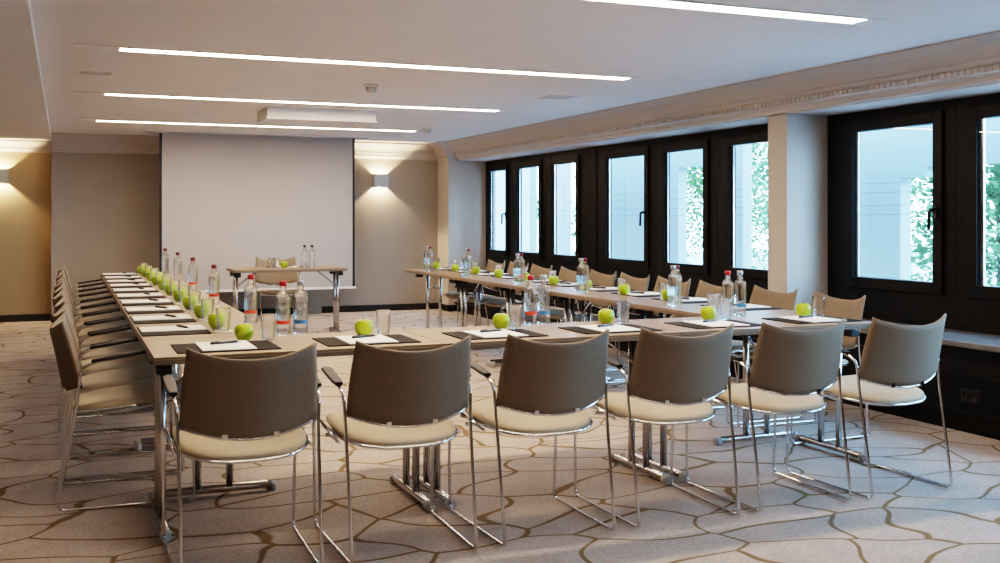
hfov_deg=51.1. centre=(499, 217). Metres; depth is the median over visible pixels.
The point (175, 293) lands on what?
apple
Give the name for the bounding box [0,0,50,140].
ceiling
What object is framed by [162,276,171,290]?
tumbler
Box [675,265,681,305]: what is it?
water bottle
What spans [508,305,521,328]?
tumbler
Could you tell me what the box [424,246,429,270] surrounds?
water bottle
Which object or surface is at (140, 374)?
chair
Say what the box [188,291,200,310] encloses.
tumbler
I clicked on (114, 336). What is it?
chair
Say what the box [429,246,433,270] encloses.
water bottle
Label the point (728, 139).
window
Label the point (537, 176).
street tree
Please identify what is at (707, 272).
window
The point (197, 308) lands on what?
apple
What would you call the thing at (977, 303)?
window
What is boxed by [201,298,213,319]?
tumbler
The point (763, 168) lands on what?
street tree
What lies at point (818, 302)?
tumbler
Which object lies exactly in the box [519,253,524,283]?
water bottle
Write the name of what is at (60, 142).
crown molding
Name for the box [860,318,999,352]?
window sill
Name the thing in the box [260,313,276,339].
tumbler
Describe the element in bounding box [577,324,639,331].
notepad
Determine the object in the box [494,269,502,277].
apple
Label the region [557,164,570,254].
pier
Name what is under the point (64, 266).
chair
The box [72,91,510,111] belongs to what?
recessed light
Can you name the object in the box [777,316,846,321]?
notepad
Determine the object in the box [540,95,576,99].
ceiling vent
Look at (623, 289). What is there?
apple
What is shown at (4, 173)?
wall light
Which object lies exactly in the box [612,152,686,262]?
neighboring building
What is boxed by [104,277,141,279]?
desk mat
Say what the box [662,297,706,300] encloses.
notepad
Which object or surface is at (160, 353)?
folding table
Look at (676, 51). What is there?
ceiling
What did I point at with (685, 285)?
chair
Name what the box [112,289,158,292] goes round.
desk mat
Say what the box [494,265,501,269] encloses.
tumbler
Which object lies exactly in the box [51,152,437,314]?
wall
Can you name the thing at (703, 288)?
chair
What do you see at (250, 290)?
water bottle
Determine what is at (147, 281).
folding table
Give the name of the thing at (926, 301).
window
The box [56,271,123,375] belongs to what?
chair
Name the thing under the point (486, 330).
pen
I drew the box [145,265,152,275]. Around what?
tumbler
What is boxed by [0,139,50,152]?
crown molding
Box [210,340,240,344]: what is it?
pen
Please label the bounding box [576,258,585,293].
water bottle
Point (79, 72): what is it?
ceiling vent
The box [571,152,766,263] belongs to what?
street tree
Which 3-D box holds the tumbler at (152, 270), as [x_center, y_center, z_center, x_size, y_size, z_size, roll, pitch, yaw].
[-2.946,0.488,8.912,0.072,0.114,0.072,0,0,15]
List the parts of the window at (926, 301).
sash, handle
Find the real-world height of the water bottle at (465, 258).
0.254 m
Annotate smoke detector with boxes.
[364,84,377,92]
[423,128,431,133]
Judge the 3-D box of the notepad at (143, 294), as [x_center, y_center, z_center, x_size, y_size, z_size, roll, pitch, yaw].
[-2.519,0.538,7.314,0.297,0.004,0.216,0,0,-21]
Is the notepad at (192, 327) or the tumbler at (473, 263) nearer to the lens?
the notepad at (192, 327)
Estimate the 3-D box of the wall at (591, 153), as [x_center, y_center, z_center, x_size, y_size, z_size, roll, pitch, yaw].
[3.130,0.248,6.713,0.160,2.063,16.990,0,0,-23]
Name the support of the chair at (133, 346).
on the floor
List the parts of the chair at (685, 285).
sled leg, backrest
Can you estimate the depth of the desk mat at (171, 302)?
6.58 m
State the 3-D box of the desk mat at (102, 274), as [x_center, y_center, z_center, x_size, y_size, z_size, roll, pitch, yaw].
[-3.653,0.542,10.037,0.310,0.005,0.415,0,0,-23]
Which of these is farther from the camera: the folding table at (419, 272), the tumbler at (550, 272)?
the folding table at (419, 272)
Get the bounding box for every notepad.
[102,273,135,274]
[105,276,139,277]
[107,279,144,281]
[110,283,149,285]
[113,288,155,290]
[117,293,162,296]
[121,299,170,302]
[126,306,180,310]
[132,315,192,320]
[139,325,206,331]
[195,340,256,350]
[334,334,398,343]
[461,329,528,337]
[555,283,592,285]
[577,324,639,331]
[589,287,616,289]
[618,292,658,295]
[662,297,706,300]
[681,320,749,326]
[718,304,770,307]
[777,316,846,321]
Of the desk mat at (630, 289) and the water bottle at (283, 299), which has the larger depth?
the desk mat at (630, 289)
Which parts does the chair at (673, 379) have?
sled leg, seat, rail, backrest, sled leg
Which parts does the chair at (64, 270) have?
backrest, seat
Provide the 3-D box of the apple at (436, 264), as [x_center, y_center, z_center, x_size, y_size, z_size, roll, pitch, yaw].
[-0.677,0.498,11.137,0.085,0.092,0.085,0,0,25]
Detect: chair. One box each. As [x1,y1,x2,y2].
[50,313,195,511]
[52,289,153,432]
[53,284,146,414]
[53,303,181,479]
[54,279,132,395]
[54,296,170,453]
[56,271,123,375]
[56,275,127,376]
[58,265,116,309]
[58,268,120,315]
[160,342,323,562]
[254,256,307,313]
[312,335,477,562]
[442,259,504,326]
[448,329,615,545]
[468,261,528,303]
[481,263,551,354]
[550,266,579,322]
[550,269,618,369]
[561,272,649,380]
[574,323,739,527]
[608,275,690,383]
[685,318,851,511]
[695,280,736,381]
[713,284,801,424]
[737,290,870,444]
[786,313,952,498]
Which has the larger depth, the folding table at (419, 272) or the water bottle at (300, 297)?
the folding table at (419, 272)
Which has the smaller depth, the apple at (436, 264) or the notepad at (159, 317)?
the notepad at (159, 317)
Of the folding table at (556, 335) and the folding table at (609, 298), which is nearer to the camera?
the folding table at (556, 335)
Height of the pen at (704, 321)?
0.012 m
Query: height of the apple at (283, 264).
0.092 m
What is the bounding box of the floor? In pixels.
[0,309,999,562]
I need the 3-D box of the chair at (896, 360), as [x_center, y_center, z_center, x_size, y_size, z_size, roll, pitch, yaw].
[1.796,0.864,5.074,0.564,0.828,0.614,0,0,-24]
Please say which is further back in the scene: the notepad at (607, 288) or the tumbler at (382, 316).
the notepad at (607, 288)
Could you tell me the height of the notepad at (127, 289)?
0.004 m
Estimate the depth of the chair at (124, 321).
8.05 m
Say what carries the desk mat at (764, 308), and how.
on the folding table at (638, 306)
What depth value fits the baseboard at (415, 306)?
14.33 m
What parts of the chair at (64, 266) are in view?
backrest, seat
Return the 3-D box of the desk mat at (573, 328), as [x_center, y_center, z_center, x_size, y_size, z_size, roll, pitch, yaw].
[0.536,0.542,5.114,0.415,0.005,0.310,0,0,-23]
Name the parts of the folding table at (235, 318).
leg frame, leg frame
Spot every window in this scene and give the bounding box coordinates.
[486,158,511,270]
[512,154,545,272]
[546,148,585,275]
[597,139,655,288]
[656,131,717,293]
[718,124,767,299]
[828,99,955,324]
[956,93,999,330]
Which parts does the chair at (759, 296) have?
sled leg, seat, sled leg, backrest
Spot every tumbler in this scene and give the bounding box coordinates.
[140,263,147,274]
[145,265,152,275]
[150,268,158,281]
[155,272,164,285]
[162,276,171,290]
[169,280,179,296]
[178,285,189,302]
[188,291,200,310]
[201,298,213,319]
[216,307,230,331]
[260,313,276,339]
[268,258,274,268]
[274,258,279,267]
[376,310,390,334]
[472,262,478,266]
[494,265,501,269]
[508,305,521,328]
[548,270,556,278]
[616,278,625,292]
[616,301,629,323]
[659,282,667,298]
[707,293,718,313]
[719,298,731,319]
[812,296,824,316]
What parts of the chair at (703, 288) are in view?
backrest, sled leg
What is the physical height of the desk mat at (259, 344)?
0.005 m
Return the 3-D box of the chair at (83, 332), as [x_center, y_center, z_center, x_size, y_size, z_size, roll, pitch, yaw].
[-2.912,0.864,7.616,0.614,0.828,0.564,0,0,-22]
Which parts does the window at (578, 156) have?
sash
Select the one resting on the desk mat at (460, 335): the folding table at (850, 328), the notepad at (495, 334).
the notepad at (495, 334)
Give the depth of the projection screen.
12.92 m
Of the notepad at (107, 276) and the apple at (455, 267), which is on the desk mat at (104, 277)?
the notepad at (107, 276)
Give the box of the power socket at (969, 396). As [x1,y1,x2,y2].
[961,388,981,405]
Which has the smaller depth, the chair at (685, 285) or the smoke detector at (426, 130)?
the chair at (685, 285)
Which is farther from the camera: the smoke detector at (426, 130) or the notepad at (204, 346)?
the smoke detector at (426, 130)
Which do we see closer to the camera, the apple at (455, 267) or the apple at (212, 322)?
the apple at (212, 322)
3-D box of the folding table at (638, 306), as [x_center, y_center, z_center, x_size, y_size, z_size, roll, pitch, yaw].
[1.265,0.912,6.471,0.630,0.735,1.150,0,0,-23]
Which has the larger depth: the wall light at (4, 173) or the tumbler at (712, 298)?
the wall light at (4, 173)
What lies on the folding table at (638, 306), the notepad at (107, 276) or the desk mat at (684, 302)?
the desk mat at (684, 302)
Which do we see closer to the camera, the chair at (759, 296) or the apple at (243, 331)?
the apple at (243, 331)
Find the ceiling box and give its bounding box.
[256,107,376,126]
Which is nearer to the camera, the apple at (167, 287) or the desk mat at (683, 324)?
the desk mat at (683, 324)
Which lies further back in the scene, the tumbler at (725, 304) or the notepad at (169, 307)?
the notepad at (169, 307)
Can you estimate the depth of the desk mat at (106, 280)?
8.76 m
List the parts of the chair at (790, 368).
sled leg, seat, rail, backrest, sled leg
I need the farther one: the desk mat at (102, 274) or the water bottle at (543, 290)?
the desk mat at (102, 274)
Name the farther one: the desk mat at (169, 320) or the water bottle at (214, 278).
the water bottle at (214, 278)
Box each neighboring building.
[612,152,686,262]
[860,128,910,279]
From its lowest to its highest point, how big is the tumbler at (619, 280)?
0.114 m
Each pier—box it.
[438,159,495,304]
[496,167,536,251]
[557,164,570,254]
[736,144,751,267]
[768,113,827,310]
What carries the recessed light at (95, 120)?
in the ceiling at (676, 51)
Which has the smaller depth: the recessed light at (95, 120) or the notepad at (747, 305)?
the notepad at (747, 305)
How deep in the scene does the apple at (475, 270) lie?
10.04 m
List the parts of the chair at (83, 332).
backrest, sled leg, seat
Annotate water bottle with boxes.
[161,248,168,274]
[173,252,181,281]
[188,257,197,290]
[208,264,219,304]
[244,274,257,323]
[276,281,290,335]
[293,280,307,334]
[302,245,307,268]
[309,245,314,268]
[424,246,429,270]
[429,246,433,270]
[462,249,468,275]
[467,249,471,275]
[514,253,521,283]
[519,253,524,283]
[524,275,536,325]
[537,275,549,324]
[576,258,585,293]
[583,258,588,292]
[668,265,678,306]
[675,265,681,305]
[721,271,733,316]
[734,271,745,316]
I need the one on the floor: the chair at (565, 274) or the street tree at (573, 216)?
the chair at (565, 274)
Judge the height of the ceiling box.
0.112 m
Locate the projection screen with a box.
[145,131,367,292]
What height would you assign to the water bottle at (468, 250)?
0.254 m
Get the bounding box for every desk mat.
[102,274,137,275]
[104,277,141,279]
[106,280,146,283]
[109,284,151,287]
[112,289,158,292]
[115,294,165,298]
[119,300,174,305]
[124,308,184,313]
[130,314,196,323]
[137,326,211,336]
[170,340,281,353]
[312,334,420,346]
[441,329,547,339]
[525,281,567,282]
[546,283,599,286]
[558,324,662,334]
[590,289,635,291]
[612,291,659,296]
[652,297,706,303]
[664,319,760,328]
[700,305,781,310]
[762,315,861,323]
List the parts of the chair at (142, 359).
backrest, sled leg, seat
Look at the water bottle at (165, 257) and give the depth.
10.06 m
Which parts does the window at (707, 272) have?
sash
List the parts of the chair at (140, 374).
backrest, sled leg, seat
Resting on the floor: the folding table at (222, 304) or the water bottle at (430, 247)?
the folding table at (222, 304)
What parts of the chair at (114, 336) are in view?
backrest, sled leg, seat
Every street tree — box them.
[537,176,574,252]
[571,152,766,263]
[687,143,767,268]
[752,142,930,268]
[911,163,999,285]
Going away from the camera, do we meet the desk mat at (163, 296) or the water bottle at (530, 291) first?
the water bottle at (530, 291)
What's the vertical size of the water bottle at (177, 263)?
0.254 m
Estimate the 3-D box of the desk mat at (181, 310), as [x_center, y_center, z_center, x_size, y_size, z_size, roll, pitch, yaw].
[-2.039,0.542,6.160,0.310,0.005,0.415,0,0,-23]
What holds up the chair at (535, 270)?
on the floor
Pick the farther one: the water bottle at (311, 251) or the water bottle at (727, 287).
the water bottle at (311, 251)
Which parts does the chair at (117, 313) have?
backrest, sled leg, seat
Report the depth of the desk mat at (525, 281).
8.89 m
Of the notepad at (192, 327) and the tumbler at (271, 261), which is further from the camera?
the tumbler at (271, 261)
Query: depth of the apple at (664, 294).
6.84 m
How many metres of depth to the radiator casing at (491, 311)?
11.31 m
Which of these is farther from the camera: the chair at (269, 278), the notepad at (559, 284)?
the chair at (269, 278)
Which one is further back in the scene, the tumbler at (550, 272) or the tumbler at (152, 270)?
the tumbler at (152, 270)
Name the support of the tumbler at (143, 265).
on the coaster
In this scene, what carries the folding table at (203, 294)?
on the floor
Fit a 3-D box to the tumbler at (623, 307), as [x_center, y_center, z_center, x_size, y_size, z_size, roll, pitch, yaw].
[0.638,0.488,5.410,0.072,0.114,0.072,0,0,-11]
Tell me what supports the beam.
attached to the neighboring building at (885, 197)
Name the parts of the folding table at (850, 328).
leg frame, leg frame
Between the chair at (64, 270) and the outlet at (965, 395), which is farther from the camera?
the chair at (64, 270)
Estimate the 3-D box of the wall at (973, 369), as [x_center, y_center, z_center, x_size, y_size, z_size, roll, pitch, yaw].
[4.195,1.022,3.360,0.468,0.515,9.880,0,0,-23]
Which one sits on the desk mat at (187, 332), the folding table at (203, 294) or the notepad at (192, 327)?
the notepad at (192, 327)
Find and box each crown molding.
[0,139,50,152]
[51,133,457,160]
[445,30,999,161]
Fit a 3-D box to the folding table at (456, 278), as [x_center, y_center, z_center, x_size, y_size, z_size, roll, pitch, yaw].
[-0.063,0.912,9.662,0.630,0.735,1.150,0,0,-23]
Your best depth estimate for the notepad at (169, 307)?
6.19 m
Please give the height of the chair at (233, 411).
0.828 m
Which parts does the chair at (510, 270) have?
seat, backrest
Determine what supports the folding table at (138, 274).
on the floor
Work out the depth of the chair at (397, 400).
3.93 m
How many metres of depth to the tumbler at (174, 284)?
7.22 m
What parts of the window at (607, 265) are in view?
sash, handle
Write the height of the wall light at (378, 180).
0.170 m
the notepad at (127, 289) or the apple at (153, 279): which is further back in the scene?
the apple at (153, 279)
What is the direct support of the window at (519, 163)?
in the wall at (591, 153)
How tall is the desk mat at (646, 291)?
0.005 m
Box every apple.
[146,272,150,280]
[151,276,155,284]
[158,280,162,289]
[164,284,169,294]
[173,290,178,301]
[182,296,188,308]
[194,304,201,317]
[208,313,216,328]
[234,320,253,340]
[280,261,287,267]
[354,317,372,334]
[433,260,439,268]
[451,264,458,271]
[472,265,479,274]
[492,310,509,328]
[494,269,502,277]
[548,275,558,284]
[598,309,613,323]
[618,284,629,294]
[661,287,667,300]
[700,304,715,319]
[795,301,810,315]
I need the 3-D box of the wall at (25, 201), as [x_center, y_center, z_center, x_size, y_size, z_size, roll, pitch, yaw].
[-7.415,0.163,12.284,3.950,2.235,0.320,0,0,-23]
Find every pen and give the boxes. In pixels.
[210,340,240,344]
[352,334,377,337]
[480,329,502,331]
[597,324,614,326]
[703,319,717,322]
[799,315,813,317]
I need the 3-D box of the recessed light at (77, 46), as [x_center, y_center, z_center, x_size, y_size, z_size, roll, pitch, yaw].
[-0.752,-1.026,6.998,3.870,0.008,0.154,0,0,-23]
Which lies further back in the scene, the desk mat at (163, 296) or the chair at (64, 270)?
the chair at (64, 270)
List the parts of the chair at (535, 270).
seat, sled leg, backrest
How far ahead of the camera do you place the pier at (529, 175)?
15.98 m
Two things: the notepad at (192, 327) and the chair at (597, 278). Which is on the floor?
the chair at (597, 278)
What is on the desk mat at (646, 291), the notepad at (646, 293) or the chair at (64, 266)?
the notepad at (646, 293)
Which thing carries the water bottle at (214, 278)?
on the folding table at (222, 304)
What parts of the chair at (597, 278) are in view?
seat, sled leg, backrest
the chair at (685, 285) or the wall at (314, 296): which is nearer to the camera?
the chair at (685, 285)
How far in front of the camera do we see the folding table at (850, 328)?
5.42 m
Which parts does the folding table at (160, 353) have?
leg frame, leg frame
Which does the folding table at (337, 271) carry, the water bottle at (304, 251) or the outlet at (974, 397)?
the water bottle at (304, 251)
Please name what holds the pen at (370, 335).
on the notepad at (380, 338)
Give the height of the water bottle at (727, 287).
0.254 m
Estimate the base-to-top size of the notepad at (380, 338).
0.004 m
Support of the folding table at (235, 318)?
on the floor
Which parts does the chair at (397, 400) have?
sled leg, seat, rail, backrest, sled leg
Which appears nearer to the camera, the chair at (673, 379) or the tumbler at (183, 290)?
the chair at (673, 379)
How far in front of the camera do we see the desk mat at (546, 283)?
8.37 m
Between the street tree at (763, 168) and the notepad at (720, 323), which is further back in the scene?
the street tree at (763, 168)
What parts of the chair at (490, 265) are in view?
sled leg, seat, sled leg, backrest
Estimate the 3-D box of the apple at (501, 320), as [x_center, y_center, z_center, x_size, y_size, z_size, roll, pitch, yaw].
[0.005,0.498,5.117,0.085,0.092,0.085,0,0,0]
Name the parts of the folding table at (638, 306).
leg frame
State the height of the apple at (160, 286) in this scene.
0.092 m
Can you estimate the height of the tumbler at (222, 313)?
0.114 m
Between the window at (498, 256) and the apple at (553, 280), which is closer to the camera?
the apple at (553, 280)
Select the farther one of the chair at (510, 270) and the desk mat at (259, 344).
the chair at (510, 270)
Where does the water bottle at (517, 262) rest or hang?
on the folding table at (502, 285)
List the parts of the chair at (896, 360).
sled leg, seat, rail, backrest, sled leg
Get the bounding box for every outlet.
[962,392,968,399]
[971,394,978,401]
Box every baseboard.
[0,314,50,321]
[51,303,456,322]
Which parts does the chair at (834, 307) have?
sled leg, seat, sled leg, backrest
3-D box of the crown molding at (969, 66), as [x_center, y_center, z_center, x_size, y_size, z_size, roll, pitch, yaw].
[2.830,-0.906,6.589,0.830,0.247,16.990,0,0,-23]
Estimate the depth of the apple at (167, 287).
7.33 m
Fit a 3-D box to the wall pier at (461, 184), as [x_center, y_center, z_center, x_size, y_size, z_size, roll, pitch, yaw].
[-0.468,0.125,14.655,0.700,2.310,0.440,0,0,-23]
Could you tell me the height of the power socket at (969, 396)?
0.084 m
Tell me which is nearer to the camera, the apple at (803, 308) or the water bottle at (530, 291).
the water bottle at (530, 291)
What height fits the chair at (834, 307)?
0.828 m
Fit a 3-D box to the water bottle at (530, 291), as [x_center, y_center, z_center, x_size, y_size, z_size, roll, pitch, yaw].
[0.156,0.418,5.324,0.068,0.254,0.068,0,0,-14]
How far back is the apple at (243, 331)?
4.61 m
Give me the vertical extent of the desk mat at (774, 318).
0.005 m
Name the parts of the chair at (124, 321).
backrest, sled leg, seat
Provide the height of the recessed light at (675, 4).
0.008 m
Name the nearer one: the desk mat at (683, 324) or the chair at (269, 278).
the desk mat at (683, 324)
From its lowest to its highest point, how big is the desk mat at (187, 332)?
0.005 m
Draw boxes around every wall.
[0,152,50,314]
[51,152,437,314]
[305,289,321,313]
[504,147,999,334]
[824,333,999,439]
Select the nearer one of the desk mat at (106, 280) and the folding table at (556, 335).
the folding table at (556, 335)
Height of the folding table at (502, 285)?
0.735 m
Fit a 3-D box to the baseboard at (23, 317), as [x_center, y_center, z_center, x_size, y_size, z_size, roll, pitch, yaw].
[-7.374,1.236,12.303,3.840,0.088,0.015,0,0,-23]
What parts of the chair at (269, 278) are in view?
sled leg, rail, backrest, seat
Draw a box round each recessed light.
[71,119,423,131]
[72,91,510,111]
[75,44,644,80]
[583,0,885,25]
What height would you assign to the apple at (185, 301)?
0.092 m
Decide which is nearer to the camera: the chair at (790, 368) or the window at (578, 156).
the chair at (790, 368)
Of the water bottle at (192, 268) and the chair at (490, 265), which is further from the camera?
the chair at (490, 265)
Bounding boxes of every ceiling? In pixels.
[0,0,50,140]
[30,0,999,142]
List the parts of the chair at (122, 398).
backrest, rail, sled leg, seat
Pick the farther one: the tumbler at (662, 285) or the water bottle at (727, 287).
the tumbler at (662, 285)
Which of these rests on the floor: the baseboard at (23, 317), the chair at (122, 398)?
the chair at (122, 398)
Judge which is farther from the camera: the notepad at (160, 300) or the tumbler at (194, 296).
the notepad at (160, 300)
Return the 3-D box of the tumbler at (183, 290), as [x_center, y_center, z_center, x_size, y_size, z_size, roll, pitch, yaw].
[-2.024,0.488,6.697,0.072,0.114,0.072,0,0,-1]
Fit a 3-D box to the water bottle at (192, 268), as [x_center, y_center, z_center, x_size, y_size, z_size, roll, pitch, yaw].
[-2.276,0.418,7.750,0.068,0.254,0.068,0,0,-14]
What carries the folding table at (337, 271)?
on the floor
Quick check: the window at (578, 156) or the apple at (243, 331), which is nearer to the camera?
the apple at (243, 331)
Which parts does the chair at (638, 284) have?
sled leg, seat, backrest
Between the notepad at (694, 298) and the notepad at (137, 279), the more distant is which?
the notepad at (137, 279)
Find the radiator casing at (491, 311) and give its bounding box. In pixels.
[454,282,758,378]
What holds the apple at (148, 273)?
on the folding table at (147, 281)
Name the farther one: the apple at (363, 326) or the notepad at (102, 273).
the notepad at (102, 273)
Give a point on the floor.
(907, 519)
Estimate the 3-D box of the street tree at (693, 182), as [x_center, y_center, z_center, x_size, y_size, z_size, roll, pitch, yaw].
[5.625,-0.752,24.123,5.505,6.072,4.679,0,0,-11]
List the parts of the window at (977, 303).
sash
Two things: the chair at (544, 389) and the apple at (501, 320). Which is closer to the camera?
the chair at (544, 389)
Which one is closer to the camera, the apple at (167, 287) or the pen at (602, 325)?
the pen at (602, 325)
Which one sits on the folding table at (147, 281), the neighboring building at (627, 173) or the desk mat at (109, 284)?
the desk mat at (109, 284)
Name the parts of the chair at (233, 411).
sled leg, seat, rail, backrest, sled leg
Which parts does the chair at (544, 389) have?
sled leg, seat, rail, backrest, sled leg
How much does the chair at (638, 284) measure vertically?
0.828 m
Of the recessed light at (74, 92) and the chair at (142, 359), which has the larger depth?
the recessed light at (74, 92)
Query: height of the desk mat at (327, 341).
0.005 m
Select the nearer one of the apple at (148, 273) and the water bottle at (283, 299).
the water bottle at (283, 299)
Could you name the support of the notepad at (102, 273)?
on the desk mat at (102, 274)
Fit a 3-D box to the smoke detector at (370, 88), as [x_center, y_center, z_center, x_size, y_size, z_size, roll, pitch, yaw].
[-0.999,-1.000,8.098,0.110,0.060,0.110,0,0,-23]
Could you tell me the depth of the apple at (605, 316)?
5.34 m
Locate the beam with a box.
[678,117,999,177]
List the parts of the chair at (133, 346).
backrest, sled leg, seat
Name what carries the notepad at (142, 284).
on the desk mat at (109, 284)
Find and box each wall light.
[0,169,8,182]
[372,174,387,186]
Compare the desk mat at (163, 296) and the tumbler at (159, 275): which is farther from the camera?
the tumbler at (159, 275)
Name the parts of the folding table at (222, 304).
leg frame, leg frame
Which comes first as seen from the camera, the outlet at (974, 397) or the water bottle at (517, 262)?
the outlet at (974, 397)
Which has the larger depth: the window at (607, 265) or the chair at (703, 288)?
the window at (607, 265)
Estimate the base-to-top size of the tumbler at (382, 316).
0.114 m
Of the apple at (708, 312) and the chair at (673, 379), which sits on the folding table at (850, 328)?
the apple at (708, 312)
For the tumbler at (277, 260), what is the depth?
11.31 m
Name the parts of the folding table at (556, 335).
leg frame, leg frame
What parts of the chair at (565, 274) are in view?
seat, backrest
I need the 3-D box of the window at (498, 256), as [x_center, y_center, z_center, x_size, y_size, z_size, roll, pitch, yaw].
[-0.032,-0.039,14.092,0.148,1.488,0.935,0,0,-23]
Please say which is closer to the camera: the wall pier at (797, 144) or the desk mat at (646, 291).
the desk mat at (646, 291)
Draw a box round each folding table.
[100,273,172,281]
[104,279,187,375]
[110,288,208,376]
[117,299,241,446]
[128,313,275,500]
[143,330,443,541]
[226,266,347,331]
[402,320,680,508]
[405,269,493,327]
[440,274,539,365]
[485,281,607,376]
[550,289,682,381]
[615,300,798,445]
[625,313,870,482]
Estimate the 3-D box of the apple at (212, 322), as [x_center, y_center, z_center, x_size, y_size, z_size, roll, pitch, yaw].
[-1.396,0.498,5.149,0.085,0.092,0.085,0,0,-41]
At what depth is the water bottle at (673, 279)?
6.40 m
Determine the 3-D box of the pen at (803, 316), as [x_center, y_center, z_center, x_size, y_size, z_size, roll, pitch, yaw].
[1.652,0.529,5.633,0.140,0.012,0.010,0,0,-39]
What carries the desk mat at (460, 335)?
on the folding table at (556, 335)
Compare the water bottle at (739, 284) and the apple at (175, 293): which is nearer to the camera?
the water bottle at (739, 284)
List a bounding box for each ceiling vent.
[78,71,111,75]
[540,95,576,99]
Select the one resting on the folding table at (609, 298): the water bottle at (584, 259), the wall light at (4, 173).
the water bottle at (584, 259)

